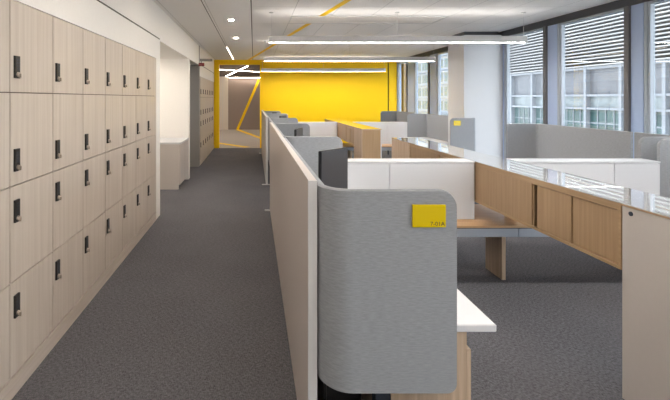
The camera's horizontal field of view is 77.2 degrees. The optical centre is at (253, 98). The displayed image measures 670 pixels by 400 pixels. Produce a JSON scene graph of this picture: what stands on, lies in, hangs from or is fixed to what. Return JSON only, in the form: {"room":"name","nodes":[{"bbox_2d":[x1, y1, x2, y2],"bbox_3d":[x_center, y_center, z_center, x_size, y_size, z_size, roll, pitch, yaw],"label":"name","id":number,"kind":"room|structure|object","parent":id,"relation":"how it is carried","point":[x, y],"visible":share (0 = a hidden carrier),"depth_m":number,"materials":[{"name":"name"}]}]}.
{"room":"open-plan office","nodes":[
{"label":"open-plan office","id":0,"kind":"room"},
{"bbox_2d":[14,0,213,218],"bbox_3d":[-1.905,0.165,4.460,1.390,2.670,15.920,0,0,0],"label":"wall","id":1,"kind":"structure","parent":0,"point":[175,51],"depth_m":5.09,"materials":[{"name":"white paint"}]},
{"bbox_2d":[0,212,155,399],"bbox_3d":[-1.434,1.451,0.783,0.452,0.098,8.566,0,0,0],"label":"baseboard","id":2,"kind":"structure","parent":1,"relation":"attached to","point":[26,370],"depth_m":2.60,"materials":[{"name":"laminate"}]},
{"bbox_2d":[0,0,8,389],"bbox_3d":[-1.420,0.450,1.816,0.480,1.900,0.434,0,0,0],"label":"locker","id":3,"kind":"object","parent":2,"relation":"on","point":[4,4],"visible":1,"depth_m":1.99,"materials":[{"name":"laminate"}]},
{"bbox_2d":[6,0,52,378],"bbox_3d":[-1.420,0.450,2.250,0.480,1.900,0.434,0,0,0],"label":"locker","id":4,"kind":"object","parent":2,"relation":"on","point":[30,187],"visible":0.95,"depth_m":2.22,"materials":[{"name":"laminate"}]},
{"bbox_2d":[50,17,82,328],"bbox_3d":[-1.420,0.450,2.684,0.480,1.900,0.434,0,0,0],"label":"locker","id":5,"kind":"object","parent":2,"relation":"on","point":[67,171],"visible":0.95,"depth_m":2.67,"materials":[{"name":"laminate"}]},
{"bbox_2d":[80,29,104,294],"bbox_3d":[-1.420,0.450,3.118,0.480,1.900,0.434,0,0,0],"label":"locker","id":6,"kind":"object","parent":2,"relation":"on","point":[93,44],"visible":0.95,"depth_m":3.11,"materials":[{"name":"laminate"}]},
{"bbox_2d":[103,38,121,268],"bbox_3d":[-1.420,0.450,3.552,0.480,1.900,0.434,0,0,0],"label":"locker","id":7,"kind":"object","parent":2,"relation":"on","point":[113,50],"visible":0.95,"depth_m":3.53,"materials":[{"name":"laminate"}]},
{"bbox_2d":[120,45,135,249],"bbox_3d":[-1.420,0.450,3.986,0.480,1.900,0.434,0,0,0],"label":"locker","id":8,"kind":"object","parent":2,"relation":"on","point":[128,146],"visible":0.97,"depth_m":3.95,"materials":[{"name":"laminate"}]},
{"bbox_2d":[134,50,146,233],"bbox_3d":[-1.420,0.450,4.420,0.480,1.900,0.434,0,0,0],"label":"locker","id":9,"kind":"object","parent":2,"relation":"on","point":[141,58],"visible":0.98,"depth_m":4.41,"materials":[{"name":"laminate"}]},
{"bbox_2d":[146,55,155,220],"bbox_3d":[-1.420,0.450,4.854,0.480,1.900,0.434,0,0,0],"label":"locker","id":10,"kind":"object","parent":2,"relation":"on","point":[151,61],"visible":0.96,"depth_m":4.84,"materials":[{"name":"laminate"}]},
{"bbox_2d":[97,0,159,39],"bbox_3d":[-1.218,-0.762,0.890,0.008,0.013,8.780,0,0,0],"label":"trim","id":11,"kind":"structure","parent":1,"relation":"attached to","point":[97,0],"depth_m":3.87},
{"bbox_2d":[200,145,213,164],"bbox_3d":[-1.434,1.451,10.780,0.452,0.098,3.270,0,0,0],"label":"baseboard","id":12,"kind":"structure","parent":1,"relation":"attached to","point":[212,147],"depth_m":10.43,"materials":[{"name":"laminate"}]},
{"bbox_2d":[200,77,202,159],"bbox_3d":[-1.420,0.450,9.477,0.480,1.900,0.434,0,0,0],"label":"locker","id":13,"kind":"object","parent":12,"relation":"on","point":[201,78],"visible":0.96,"depth_m":9.45,"materials":[{"name":"laminate"}]},
{"bbox_2d":[203,78,204,156],"bbox_3d":[-1.420,0.450,9.917,0.480,1.900,0.434,0,0,0],"label":"locker","id":14,"kind":"object","parent":12,"relation":"on","point":[203,78],"visible":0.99,"depth_m":9.82,"materials":[{"name":"laminate"}]},
{"bbox_2d":[205,79,206,153],"bbox_3d":[-1.420,0.450,10.357,0.480,1.900,0.434,0,0,0],"label":"locker","id":15,"kind":"object","parent":12,"relation":"on","point":[205,79],"visible":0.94,"depth_m":10.23,"materials":[{"name":"laminate"}]},
{"bbox_2d":[207,79,208,151],"bbox_3d":[-1.420,0.450,10.797,0.480,1.900,0.434,0,0,0],"label":"locker","id":16,"kind":"object","parent":12,"relation":"on","point":[207,79],"visible":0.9,"depth_m":10.67,"materials":[{"name":"laminate"}]},
{"bbox_2d":[209,80,210,149],"bbox_3d":[-1.420,0.450,11.237,0.480,1.900,0.434,0,0,0],"label":"locker","id":17,"kind":"object","parent":12,"relation":"on","point":[209,80],"visible":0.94,"depth_m":11.16,"materials":[{"name":"laminate"}]},
{"bbox_2d":[210,81,211,146],"bbox_3d":[-1.420,0.450,11.677,0.480,1.900,0.434,0,0,0],"label":"locker","id":18,"kind":"object","parent":12,"relation":"on","point":[211,81],"visible":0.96,"depth_m":11.67,"materials":[{"name":"laminate"}]},
{"bbox_2d":[212,82,213,145],"bbox_3d":[-1.420,0.450,12.117,0.480,1.900,0.434,0,0,0],"label":"locker","id":19,"kind":"object","parent":12,"relation":"on","point":[212,82],"visible":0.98,"depth_m":11.96,"materials":[{"name":"laminate"}]},
{"bbox_2d":[190,46,199,166],"bbox_3d":[-1.905,0.165,9.070,1.390,2.670,0.140,0,0,0],"label":"wall","id":20,"kind":"structure","parent":0,"point":[194,69],"depth_m":9.00,"materials":[{"name":"grey paint"}]},
{"bbox_2d":[198,59,211,65],"bbox_3d":[-1.065,-0.790,8.984,0.300,0.160,0.025,0,0,0],"label":"exit sign","id":21,"kind":"object","parent":20,"relation":"attached to","point":[201,60],"visible":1,"depth_m":8.97,"materials":[{"name":"red plastic"}]},
{"bbox_2d":[220,76,227,129],"bbox_3d":[-2.625,0.220,19.875,2.750,2.560,0.250,0,0,0],"label":"wall","id":22,"kind":"structure","parent":0,"point":[223,79],"depth_m":19.75,"materials":[{"name":"beige paint"}]},
{"bbox_2d":[228,77,259,129],"bbox_3d":[1.675,0.220,19.900,5.850,2.560,0.200,0,0,0],"label":"wall","id":23,"kind":"structure","parent":0,"point":[240,90],"depth_m":19.80,"materials":[{"name":"beige paint"}]},
{"bbox_2d":[237,79,259,129],"bbox_3d":[-0.280,0.290,19.792,1.150,2.467,0.004,0,0,0],"label":"trim","id":24,"kind":"structure","parent":23,"relation":"attached to","point":[258,80],"depth_m":19.79,"materials":[{"name":"yellow paint"}]},
{"bbox_2d":[213,60,396,147],"bbox_3d":[0.875,0.165,12.510,6.950,2.670,0.180,0,0,0],"label":"wall","id":25,"kind":"structure","parent":0,"point":[303,96],"depth_m":12.42,"materials":[{"name":"yellow paint"}]},
{"bbox_2d":[215,60,261,147],"bbox_3d":[-0.470,0.166,12.405,1.440,2.668,0.030,0,0,0],"label":"trim","id":26,"kind":"structure","parent":25,"relation":"attached to","point":[217,62],"depth_m":12.39,"materials":[{"name":"yellow paint"}]},
{"bbox_2d":[388,62,388,110],"bbox_3d":[4.070,0.166,12.455,0.036,2.669,0.030,0,0,0],"label":"trim","id":27,"kind":"structure","parent":25,"relation":"attached to","point":[388,62],"depth_m":12.44,"materials":[{"name":"yellow paint"}]},
{"bbox_2d":[397,0,669,62],"bbox_3d":[4.440,-1.119,4.460,0.220,0.099,15.920,0,0,0],"label":"trim","id":28,"kind":"structure","parent":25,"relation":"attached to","point":[618,4],"depth_m":5.66,"materials":[{"name":"metal"}]},
{"bbox_2d":[220,63,402,76],"bbox_3d":[0.300,-1.130,16.360,8.600,0.140,7.480,0,0,0],"label":"ceiling","id":29,"kind":"structure","parent":0,"point":[249,68],"depth_m":16.09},
{"bbox_2d":[220,69,259,71],"bbox_3d":[-0.435,-1.010,14.850,2.245,0.030,0.028,0,0,-42],"label":"recessed light","id":30,"kind":"object","parent":29,"relation":"in","point":[220,69],"visible":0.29,"depth_m":14.76,"materials":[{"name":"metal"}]},
{"bbox_2d":[229,77,259,77],"bbox_3d":[0.000,-1.005,19.600,2.400,0.030,0.025,0,0,0],"label":"recessed light","id":31,"kind":"object","parent":29,"relation":"in","point":[229,77],"visible":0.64,"depth_m":19.59,"materials":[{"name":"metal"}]},
{"bbox_2d":[12,130,623,399],"bbox_3d":[0.325,1.550,8.300,8.650,0.100,23.600,0,0,0],"label":"floor","id":32,"kind":"structure","parent":0,"point":[194,310],"depth_m":2.83,"materials":[{"name":"grey carpet"}]},
{"bbox_2d":[160,138,188,188],"bbox_3d":[-1.814,1.113,7.178,1.212,0.775,0.835,0,0,0],"label":"base cabinet","id":33,"kind":"object","parent":32,"relation":"on","point":[173,151],"visible":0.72,"depth_m":6.76,"materials":[{"name":"white laminate"}]},
{"bbox_2d":[160,138,188,143],"bbox_3d":[-1.814,0.740,7.178,1.212,0.030,0.835,0,0,0],"label":"countertop","id":34,"kind":"structure","parent":33,"relation":"on","point":[162,140],"depth_m":7.08,"materials":[{"name":"white stone"}]},
{"bbox_2d":[220,143,247,147],"bbox_3d":[-0.750,1.497,13.250,0.220,0.004,1.703,0,0,-40],"label":"trim","id":35,"kind":"structure","parent":32,"relation":"on","point":[220,143],"depth_m":13.04,"materials":[{"name":"yellow paint"}]},
{"bbox_2d":[238,130,259,138],"bbox_3d":[-0.150,1.497,17.125,0.200,0.004,5.409,0,0,-14],"label":"trim","id":36,"kind":"structure","parent":32,"relation":"on","point":[238,130],"depth_m":17.02,"materials":[{"name":"yellow paint"}]},
{"bbox_2d":[262,110,269,184],"bbox_3d":[0.209,0.909,9.200,0.141,1.181,4.200,0,0,0],"label":"wall","id":37,"kind":"structure","parent":32,"relation":"on","point":[264,116],"depth_m":7.42,"materials":[{"name":"white laminate"}]},
{"bbox_2d":[265,122,316,399],"bbox_3d":[0.213,0.909,3.545,0.141,1.181,3.910,0,0,0],"label":"wall","id":38,"kind":"structure","parent":32,"relation":"on","point":[293,188],"depth_m":2.00,"materials":[{"name":"white laminate"}]},
{"bbox_2d":[317,373,360,399],"bbox_3d":[0.380,1.275,1.950,0.160,0.450,0.400,0,0,0],"label":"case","id":39,"kind":"object","parent":32,"relation":"on","point":[324,392],"visible":0.11,"depth_m":1.75,"materials":[{"name":"black plastic"}]},
{"bbox_2d":[343,143,391,157],"bbox_3d":[2.115,1.250,8.900,2.360,0.500,0.660,0,0,0],"label":"desk","id":40,"kind":"object","parent":32,"relation":"on","point":[385,147],"visible":0.26,"depth_m":8.57,"materials":[{"name":"brown wood"}]},
{"bbox_2d":[298,122,336,136],"bbox_3d":[1.312,0.760,9.062,1.028,0.480,0.167,0,0,0],"label":"storage cabinet","id":41,"kind":"object","parent":40,"relation":"on","point":[316,128],"visible":0.48,"depth_m":8.98,"materials":[{"name":"white laminate"}]},
{"bbox_2d":[354,122,406,143],"bbox_3d":[2.766,0.760,9.062,1.188,0.480,0.167,0,0,0],"label":"storage cabinet","id":42,"kind":"object","parent":40,"relation":"on","point":[390,130],"visible":0.58,"depth_m":8.98,"materials":[{"name":"white laminate"}]},
{"bbox_2d":[354,128,381,157],"bbox_3d":[2.000,1.017,7.232,0.340,0.966,0.525,0,0,0],"label":"pedestal","id":43,"kind":"object","parent":32,"relation":"on","point":[367,143],"visible":0.49,"depth_m":6.97,"materials":[{"name":"brown laminate"}]},
{"bbox_2d":[326,119,381,129],"bbox_3d":[2.000,0.525,8.785,0.344,0.013,3.630,0,0,0],"label":"countertop","id":44,"kind":"structure","parent":43,"relation":"on","point":[344,122],"depth_m":8.10,"materials":[{"name":"yellow laminate"}]},
{"bbox_2d":[338,123,353,144],"bbox_3d":[2.000,0.694,8.215,0.340,0.323,1.430,0,0,0],"label":"credenza","id":45,"kind":"object","parent":44,"relation":"hanging from","point":[346,133],"visible":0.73,"depth_m":8.13,"materials":[{"name":"brown wood"}]},
{"bbox_2d":[381,111,414,154],"bbox_3d":[3.610,0.918,10.380,0.440,1.164,1.200,0,0,0],"label":"privacy screen","id":46,"kind":"object","parent":32,"relation":"on","point":[386,116],"visible":0.38,"depth_m":10.95,"materials":[{"name":"grey fabric"}]},
{"bbox_2d":[392,139,409,157],"bbox_3d":[2.000,1.017,5.138,0.340,0.966,0.625,0,0,0],"label":"pedestal","id":47,"kind":"object","parent":32,"relation":"on","point":[400,149],"visible":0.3,"depth_m":5.12,"materials":[{"name":"brown laminate"}]},
{"bbox_2d":[361,332,470,399],"bbox_3d":[0.674,1.190,1.785,0.304,0.620,0.450,0,0,0],"label":"drawer pedestal","id":48,"kind":"object","parent":32,"relation":"on","point":[462,391],"visible":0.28,"depth_m":1.56,"materials":[{"name":"brown wood"}]},
{"bbox_2d":[399,137,447,144],"bbox_3d":[3.482,1.175,8.400,0.635,0.651,1.200,0,0,0],"label":"desk","id":49,"kind":"object","parent":32,"relation":"on","point":[425,138],"visible":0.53,"depth_m":8.49,"materials":[{"name":"laminate"}]},
{"bbox_2d":[407,114,447,141],"bbox_3d":[3.600,0.918,8.415,0.460,1.164,1.250,0,0,0],"label":"privacy screen","id":50,"kind":"object","parent":32,"relation":"on","point":[434,126],"visible":0.48,"depth_m":8.93,"materials":[{"name":"grey fabric"}]},
{"bbox_2d":[372,289,495,399],"bbox_3d":[0.593,1.175,2.466,0.635,0.651,1.860,0,0,0],"label":"desk","id":51,"kind":"object","parent":32,"relation":"on","point":[470,318],"visible":0.12,"depth_m":1.57,"materials":[{"name":"laminate"}]},
{"bbox_2d":[318,147,347,188],"bbox_3d":[0.482,0.589,2.701,0.300,0.520,0.179,0,0,-44],"label":"monitor","id":52,"kind":"object","parent":51,"relation":"on","point":[332,163],"visible":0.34,"depth_m":2.65,"materials":[{"name":"black plastic"}]},
{"bbox_2d":[284,137,456,392],"bbox_3d":[0.497,0.712,2.519,0.494,0.751,2.030,0,0,0],"label":"privacy screen","id":53,"kind":"object","parent":51,"relation":"attached to","point":[387,286],"visible":0.91,"depth_m":1.50,"materials":[{"name":"grey fabric"}]},
{"bbox_2d":[412,204,445,226],"bbox_3d":[0.639,0.429,1.499,0.121,0.082,0.010,0,0,0],"label":"number plate","id":54,"kind":"object","parent":53,"relation":"attached to","point":[423,215],"visible":1,"depth_m":1.50,"materials":[{"name":"yellow plastic"}]},
{"bbox_2d":[450,118,474,150],"bbox_3d":[3.605,0.918,7.100,0.450,1.164,0.100,0,0,0],"label":"privacy screen","id":55,"kind":"object","parent":32,"relation":"on","point":[463,136],"visible":0.52,"depth_m":7.05,"materials":[{"name":"grey fabric"}]},
{"bbox_2d":[454,121,460,125],"bbox_3d":[3.490,0.423,7.045,0.120,0.086,0.009,0,0,0],"label":"number plate","id":56,"kind":"object","parent":55,"relation":"attached to","point":[456,123],"visible":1,"depth_m":7.04,"materials":[{"name":"yellow plastic"}]},
{"bbox_2d":[457,204,548,279],"bbox_3d":[2.115,1.250,3.550,2.360,0.500,0.660,0,0,0],"label":"desk","id":57,"kind":"object","parent":32,"relation":"on","point":[488,223],"visible":0.32,"depth_m":3.33,"materials":[{"name":"brown wood"}]},
{"bbox_2d":[348,158,474,218],"bbox_3d":[1.290,0.760,3.471,1.073,0.480,0.167,0,0,0],"label":"storage cabinet","id":58,"kind":"object","parent":57,"relation":"on","point":[455,176],"visible":0.52,"depth_m":3.39,"materials":[{"name":"white laminate"}]},
{"bbox_2d":[505,158,659,194],"bbox_3d":[2.766,0.760,3.471,1.188,0.480,0.167,0,0,0],"label":"storage cabinet","id":59,"kind":"object","parent":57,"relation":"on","point":[640,174],"visible":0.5,"depth_m":3.39,"materials":[{"name":"white laminate"}]},
{"bbox_2d":[506,123,632,157],"bbox_3d":[3.615,0.918,4.835,0.430,1.164,1.390,0,0,0],"label":"privacy screen","id":60,"kind":"object","parent":32,"relation":"on","point":[523,140],"visible":0.58,"depth_m":5.02,"materials":[{"name":"grey fabric"}]},
{"bbox_2d":[622,206,669,399],"bbox_3d":[1.998,1.017,1.670,0.344,0.966,0.740,0,0,0],"label":"cabinet end panel","id":61,"kind":"object","parent":32,"relation":"on","point":[645,236],"visible":1,"depth_m":1.92,"materials":[{"name":"white laminate"}]},
{"bbox_2d":[392,138,669,218],"bbox_3d":[2.000,0.525,3.375,0.344,0.013,4.150,0,0,0],"label":"countertop","id":62,"kind":"structure","parent":61,"relation":"on","point":[657,205],"depth_m":2.57,"materials":[{"name":"white"}]},
{"bbox_2d":[410,144,456,157],"bbox_3d":[2.000,0.694,4.127,0.340,0.323,1.386,0,0,0],"label":"credenza","id":63,"kind":"object","parent":62,"relation":"hanging from","point":[415,151],"visible":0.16,"depth_m":4.41,"materials":[{"name":"brown wood"}]},
{"bbox_2d":[474,163,621,269],"bbox_3d":[2.000,0.694,2.737,0.340,0.323,1.385,0,0,0],"label":"credenza","id":64,"kind":"object","parent":61,"relation":"attached to","point":[592,226],"visible":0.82,"depth_m":2.49,"materials":[{"name":"brown wood"}]},
{"bbox_2d":[634,132,669,160],"bbox_3d":[3.605,0.918,3.840,0.450,1.164,0.520,0,0,0],"label":"privacy screen","id":65,"kind":"object","parent":32,"relation":"on","point":[645,144],"visible":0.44,"depth_m":3.58,"materials":[{"name":"grey fabric"}]},
{"bbox_2d":[657,139,669,197],"bbox_3d":[3.610,0.918,2.700,0.440,1.164,1.500,0,0,0],"label":"privacy screen","id":66,"kind":"object","parent":32,"relation":"on","point":[663,146],"visible":0.49,"depth_m":3.42,"materials":[{"name":"grey fabric"}]},
{"bbox_3d":[0.593,1.175,4.540,0.635,0.651,1.700,0,0,0],"label":"desk","id":67,"kind":"object","parent":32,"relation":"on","visible":0},
{"bbox_2d":[294,128,302,135],"bbox_3d":[0.443,0.589,4.517,0.179,0.520,0.300,0,0,20],"label":"monitor","id":68,"kind":"object","parent":67,"relation":"on","point":[297,132],"visible":0.12,"depth_m":4.44,"materials":[{"name":"black plastic"}]},
{"bbox_2d":[274,124,342,175],"bbox_3d":[0.515,0.712,4.560,0.530,0.751,1.900,0,0,0],"label":"privacy screen","id":69,"kind":"object","parent":67,"relation":"attached to","point":[308,147],"visible":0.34,"depth_m":3.61,"materials":[{"name":"grey fabric"}]},
{"bbox_3d":[0.593,1.175,6.280,0.635,0.651,1.300,0,0,0],"label":"desk","id":70,"kind":"object","parent":32,"relation":"on","visible":0},
{"bbox_2d":[269,118,309,165],"bbox_3d":[0.505,0.712,6.300,0.510,0.751,1.460,0,0,0],"label":"privacy screen","id":71,"kind":"object","parent":70,"relation":"on","point":[287,129],"visible":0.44,"depth_m":5.57,"materials":[{"name":"grey fabric"}]},
{"bbox_3d":[0.593,1.175,10.100,0.635,0.651,1.700,0,0,0],"label":"desk","id":72,"kind":"object","parent":32,"relation":"on","visible":0},
{"bbox_2d":[264,111,287,117],"bbox_3d":[0.505,0.712,10.060,0.510,0.751,1.780,0,0,0],"label":"privacy screen","id":73,"kind":"object","parent":72,"relation":"attached to","point":[271,115],"visible":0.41,"depth_m":9.17,"materials":[{"name":"grey fabric"}]},
{"bbox_3d":[0.593,1.175,8.100,0.635,0.651,1.800,0,0,0],"label":"desk","id":74,"kind":"object","parent":32,"relation":"on","visible":0},
{"bbox_2d":[266,114,297,159],"bbox_3d":[0.505,0.712,8.090,0.510,0.751,2.020,0,0,0],"label":"privacy screen","id":75,"kind":"object","parent":74,"relation":"attached to","point":[275,120],"visible":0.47,"depth_m":7.08,"materials":[{"name":"grey fabric"}]},
{"bbox_2d":[153,0,616,59],"bbox_3d":[1.025,-1.230,4.560,7.250,0.120,16.120,0,0,0],"label":"ceiling","id":76,"kind":"structure","parent":0,"point":[191,16],"depth_m":6.15,"materials":[{"name":"paint"}]},
{"bbox_2d":[201,0,225,45],"bbox_3d":[-0.630,-1.169,4.455,0.008,0.005,15.910,0,0,0],"label":"trim","id":77,"kind":"structure","parent":76,"relation":"attached to","point":[201,0],"depth_m":5.98,"materials":[{"name":"metal"}]},
{"bbox_2d":[250,0,252,56],"bbox_3d":[-0.037,-1.169,4.455,0.010,0.005,15.910,0,0,0],"label":"trim","id":78,"kind":"structure","parent":76,"relation":"attached to","point":[250,0],"depth_m":6.42,"materials":[{"name":"black metal"}]},
{"bbox_2d":[248,0,350,59],"bbox_3d":[0.752,-1.168,7.015,0.075,0.004,10.882,0,0,-10],"label":"trim","id":79,"kind":"structure","parent":76,"relation":"attached to","point":[344,1],"depth_m":6.50,"materials":[{"name":"yellow paint"}]},
{"bbox_2d":[261,68,385,71],"bbox_3d":[1.945,-0.963,11.500,3.480,0.415,0.070,0,0,0],"label":"pendant light","id":80,"kind":"object","parent":76,"relation":"hanging from","point":[262,69],"visible":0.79,"depth_m":11.47,"materials":[{"name":"metal"}]},
{"bbox_2d":[264,41,435,61],"bbox_3d":[1.945,-0.963,8.340,3.480,0.415,0.070,0,0,0],"label":"pendant light","id":81,"kind":"object","parent":76,"relation":"hanging from","point":[266,59],"visible":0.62,"depth_m":8.30,"materials":[{"name":"metal"}]},
{"bbox_2d":[288,16,447,23],"bbox_3d":[1.640,-1.164,6.071,2.220,0.012,0.542,0,0,0],"label":"ceiling panel","id":82,"kind":"object","parent":76,"relation":"attached to","point":[294,19],"visible":1,"depth_m":6.05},
{"bbox_2d":[269,12,526,42],"bbox_3d":[1.945,-0.963,5.560,3.480,0.415,0.070,0,0,0],"label":"pendant light","id":83,"kind":"object","parent":76,"relation":"hanging from","point":[272,39],"visible":1,"depth_m":5.52,"materials":[{"name":"metal"}]},
{"bbox_2d":[401,64,405,111],"bbox_3d":[0.300,0.220,16.300,9.000,2.560,7.400,0,0,0],"label":"wall","id":84,"kind":"structure","parent":0,"point":[403,66],"depth_m":12.62,"materials":[{"name":"beige paint"}]},
{"bbox_2d":[448,35,502,157],"bbox_3d":[4.008,0.195,7.457,0.675,2.610,0.585,0,0,0],"label":"wall column","id":85,"kind":"structure","parent":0,"point":[475,70],"depth_m":7.17,"materials":[{"name":"white paint"}]},
{"bbox_2d":[452,32,498,35],"bbox_3d":[3.980,-1.139,7.457,0.600,0.059,0.565,0,0,0],"label":"trim column","id":86,"kind":"structure","parent":85,"relation":"on","point":[462,33],"depth_m":7.17,"materials":[{"name":"black metal"}]},
{"bbox_3d":[4.425,1.470,4.460,0.250,0.060,15.920,0,0,0],"label":"wall","id":87,"kind":"structure","parent":0,"visible":0},
{"bbox_2d":[397,63,400,110],"bbox_3d":[4.390,0.185,12.400,0.120,2.510,0.040,0,0,0],"label":"trim","id":88,"kind":"structure","parent":87,"relation":"on","point":[397,63],"depth_m":12.38,"materials":[{"name":"grey metal"}]},
{"bbox_2d":[398,62,407,111],"bbox_3d":[4.365,0.185,12.008,0.081,2.510,0.816,0,0,1],"label":"window","id":89,"kind":"structure","parent":87,"relation":"in","point":[400,62],"depth_m":11.89,"materials":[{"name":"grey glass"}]},
{"bbox_2d":[408,62,417,113],"bbox_3d":[4.398,0.185,11.364,0.104,2.510,0.467,0,0,0],"label":"trim","id":90,"kind":"structure","parent":87,"relation":"attached to","point":[410,64],"depth_m":11.31,"materials":[{"name":"grey metal"}]},
{"bbox_2d":[414,55,429,113],"bbox_3d":[4.365,0.185,10.627,0.081,2.510,0.976,0,0,1],"label":"window","id":91,"kind":"structure","parent":87,"relation":"in","point":[415,63],"depth_m":11.05,"materials":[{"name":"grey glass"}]},
{"bbox_2d":[430,54,440,114],"bbox_3d":[4.398,0.185,9.950,0.104,2.510,0.377,0,0,0],"label":"trim","id":92,"kind":"structure","parent":87,"relation":"attached to","point":[433,65],"depth_m":9.87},
{"bbox_2d":[437,51,447,114],"bbox_3d":[4.365,0.185,9.242,0.081,2.510,1.006,0,0,1],"label":"window","id":93,"kind":"structure","parent":87,"relation":"in","point":[438,54],"depth_m":9.68,"materials":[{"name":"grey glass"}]},
{"bbox_2d":[503,43,503,157],"bbox_3d":[4.398,0.185,7.274,0.104,2.510,0.287,0,0,0],"label":"trim","id":94,"kind":"structure","parent":87,"relation":"on","point":[503,43],"depth_m":7.14,"materials":[{"name":"grey metal"}]},
{"bbox_2d":[504,26,547,157],"bbox_3d":[4.365,0.185,6.593,0.081,2.510,1.046,0,0,1],"label":"window","id":95,"kind":"structure","parent":87,"relation":"in","point":[545,29],"depth_m":6.82,"materials":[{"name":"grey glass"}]},
{"bbox_2d":[548,24,556,124],"bbox_3d":[4.398,0.185,5.974,0.104,2.510,0.187,0,0,0],"label":"trim","id":96,"kind":"structure","parent":87,"relation":"attached to","point":[552,30],"depth_m":5.97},
{"bbox_2d":[631,3,643,157],"bbox_3d":[4.398,0.185,4.654,0.104,2.510,0.147,0,0,0],"label":"trim","id":97,"kind":"structure","parent":87,"relation":"attached to","point":[637,11],"depth_m":4.65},
{"bbox_2d":[644,0,668,133],"bbox_3d":[4.365,0.185,3.987,0.080,2.510,1.156,0,0,1],"label":"window","id":98,"kind":"structure","parent":87,"relation":"in","point":[649,7],"depth_m":4.51,"materials":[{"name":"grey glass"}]},
{"label":"outside","id":99,"kind":"structure","parent":0,"visible":0},
{"bbox_3d":[62.500,15.600,70.000,115.000,0.200,260.000,0,0,0],"label":"ground","id":100,"kind":"structure","parent":99,"visible":0},
{"bbox_2d":[403,53,447,115],"bbox_3d":[41.750,0.500,91.000,12.500,30.000,50.000,0,0,0],"label":"apartment building","id":101,"kind":"structure","parent":100,"relation":"on","point":[422,66],"depth_m":85.08,"materials":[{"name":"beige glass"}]},
{"bbox_2d":[510,1,669,134],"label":"window","id":102,"kind":"structure","parent":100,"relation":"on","point":[594,48],"depth_m":19.74,"materials":[{"name":"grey glass"}]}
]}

